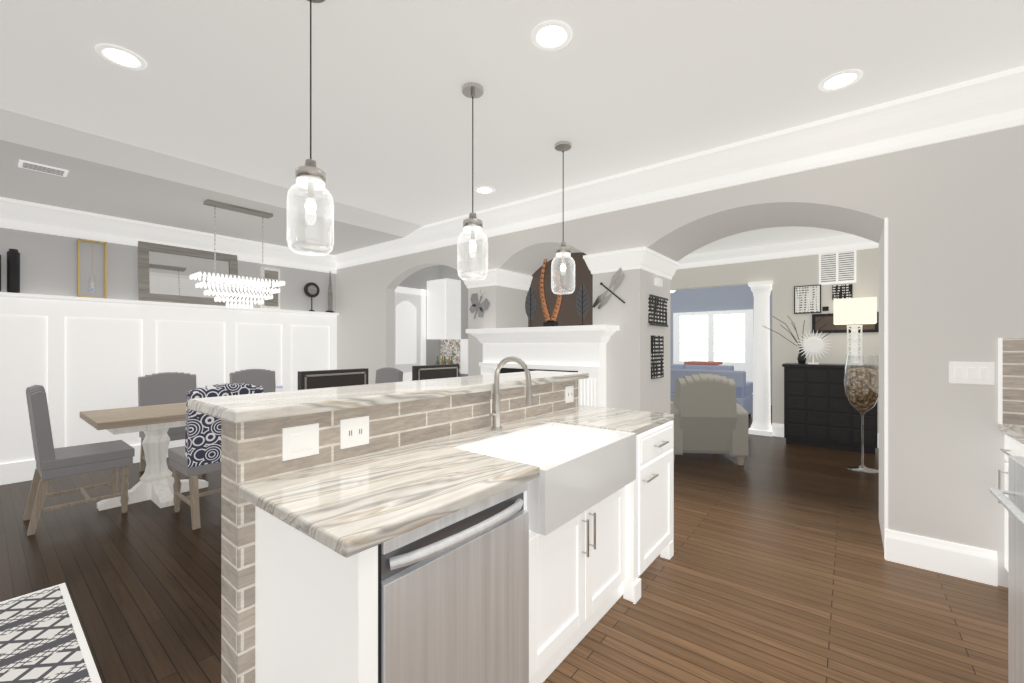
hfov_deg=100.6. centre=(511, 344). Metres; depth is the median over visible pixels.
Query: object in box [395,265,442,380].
wall
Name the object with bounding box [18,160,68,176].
ceiling vent
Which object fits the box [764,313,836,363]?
vase
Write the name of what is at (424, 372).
stool
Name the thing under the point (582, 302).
sculpture
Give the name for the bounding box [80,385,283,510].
dining table
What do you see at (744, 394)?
sectional sofa
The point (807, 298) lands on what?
wall art
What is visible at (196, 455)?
chair
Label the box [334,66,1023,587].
wall
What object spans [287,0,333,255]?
pendant light
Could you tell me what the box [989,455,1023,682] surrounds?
range
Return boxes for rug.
[0,583,101,682]
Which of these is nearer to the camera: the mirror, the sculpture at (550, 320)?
the sculpture at (550, 320)
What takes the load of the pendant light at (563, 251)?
hanging from the ceiling at (614, 86)
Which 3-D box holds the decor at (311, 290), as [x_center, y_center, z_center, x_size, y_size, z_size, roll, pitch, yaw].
[-3.060,-0.733,6.496,0.090,0.445,0.230,0,0,38]
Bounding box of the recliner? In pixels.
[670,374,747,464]
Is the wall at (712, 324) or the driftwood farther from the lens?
the wall at (712, 324)
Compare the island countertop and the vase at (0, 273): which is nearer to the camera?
the island countertop
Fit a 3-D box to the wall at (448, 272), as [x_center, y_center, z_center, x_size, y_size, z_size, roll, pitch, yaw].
[-0.496,-0.063,6.411,1.870,2.850,0.100,0,0,39]
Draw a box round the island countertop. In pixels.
[188,372,587,423]
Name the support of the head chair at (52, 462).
on the floor
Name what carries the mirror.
on the wall at (67, 349)
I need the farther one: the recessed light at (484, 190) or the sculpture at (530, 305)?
the sculpture at (530, 305)
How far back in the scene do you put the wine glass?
4.57 m
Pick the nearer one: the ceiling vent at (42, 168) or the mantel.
the ceiling vent at (42, 168)
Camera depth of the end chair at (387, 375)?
5.69 m
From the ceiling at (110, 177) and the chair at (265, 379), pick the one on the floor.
the chair at (265, 379)
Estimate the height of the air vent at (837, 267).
0.470 m
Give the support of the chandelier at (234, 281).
hanging from the ceiling at (110, 177)
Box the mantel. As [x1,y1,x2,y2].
[466,325,618,406]
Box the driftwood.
[326,271,333,312]
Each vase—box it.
[0,255,0,291]
[7,249,19,292]
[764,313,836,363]
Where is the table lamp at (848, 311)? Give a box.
[833,297,876,364]
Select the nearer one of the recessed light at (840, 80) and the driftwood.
the recessed light at (840, 80)
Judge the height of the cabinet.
1.400 m
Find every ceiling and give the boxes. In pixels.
[0,0,1023,254]
[0,108,422,254]
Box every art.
[469,289,489,318]
[592,267,624,308]
[648,278,667,378]
[794,284,878,332]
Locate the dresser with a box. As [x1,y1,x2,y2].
[782,363,877,453]
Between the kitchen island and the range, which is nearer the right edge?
the range
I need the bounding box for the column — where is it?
[748,281,772,436]
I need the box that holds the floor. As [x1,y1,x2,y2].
[0,406,1007,682]
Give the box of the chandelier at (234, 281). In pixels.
[189,199,284,308]
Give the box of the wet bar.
[427,278,467,376]
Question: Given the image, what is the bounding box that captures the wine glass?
[843,355,878,473]
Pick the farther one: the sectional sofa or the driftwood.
the sectional sofa
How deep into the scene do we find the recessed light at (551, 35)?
2.04 m
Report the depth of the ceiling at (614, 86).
2.37 m
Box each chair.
[23,385,134,535]
[138,372,196,471]
[168,383,263,529]
[229,369,275,392]
[375,367,402,383]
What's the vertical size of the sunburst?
0.475 m
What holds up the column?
on the floor
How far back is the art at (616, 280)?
3.86 m
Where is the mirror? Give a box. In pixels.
[138,241,238,305]
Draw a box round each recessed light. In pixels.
[96,44,146,69]
[474,186,494,193]
[531,20,571,50]
[819,69,862,91]
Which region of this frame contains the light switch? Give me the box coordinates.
[949,362,993,384]
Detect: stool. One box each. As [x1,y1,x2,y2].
[298,368,368,389]
[412,364,458,380]
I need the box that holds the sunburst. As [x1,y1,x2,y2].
[796,331,830,363]
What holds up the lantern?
on the wall at (67, 349)
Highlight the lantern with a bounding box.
[77,238,106,298]
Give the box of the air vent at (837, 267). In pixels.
[819,250,855,284]
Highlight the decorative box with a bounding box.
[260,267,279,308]
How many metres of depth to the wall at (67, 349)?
4.77 m
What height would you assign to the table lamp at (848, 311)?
0.860 m
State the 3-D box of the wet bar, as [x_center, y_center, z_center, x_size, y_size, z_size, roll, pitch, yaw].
[-0.898,0.182,6.455,0.894,2.360,0.327,0,0,38]
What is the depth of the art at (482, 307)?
4.89 m
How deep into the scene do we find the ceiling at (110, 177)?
3.95 m
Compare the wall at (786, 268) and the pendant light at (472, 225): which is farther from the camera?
the wall at (786, 268)
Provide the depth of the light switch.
2.47 m
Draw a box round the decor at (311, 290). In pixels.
[304,282,319,311]
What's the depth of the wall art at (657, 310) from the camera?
3.99 m
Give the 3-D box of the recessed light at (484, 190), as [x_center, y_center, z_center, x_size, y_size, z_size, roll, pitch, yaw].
[-0.262,-1.483,4.079,0.196,0.010,0.196,0,0,38]
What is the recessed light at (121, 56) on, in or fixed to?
in the ceiling at (614, 86)
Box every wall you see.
[0,197,338,484]
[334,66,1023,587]
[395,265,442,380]
[443,265,467,338]
[670,234,878,447]
[670,285,771,404]
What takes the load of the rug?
on the floor
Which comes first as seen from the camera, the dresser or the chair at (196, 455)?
the chair at (196, 455)
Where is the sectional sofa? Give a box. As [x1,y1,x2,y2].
[670,361,752,416]
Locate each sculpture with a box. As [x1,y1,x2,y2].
[525,286,536,326]
[540,259,561,326]
[576,283,589,325]
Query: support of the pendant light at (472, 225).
hanging from the ceiling at (614, 86)
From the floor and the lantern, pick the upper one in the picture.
the lantern
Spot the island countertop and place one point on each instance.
(230, 409)
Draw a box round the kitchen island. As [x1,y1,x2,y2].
[221,376,673,682]
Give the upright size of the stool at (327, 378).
1.200 m
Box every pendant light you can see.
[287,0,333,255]
[457,82,487,280]
[551,141,574,294]

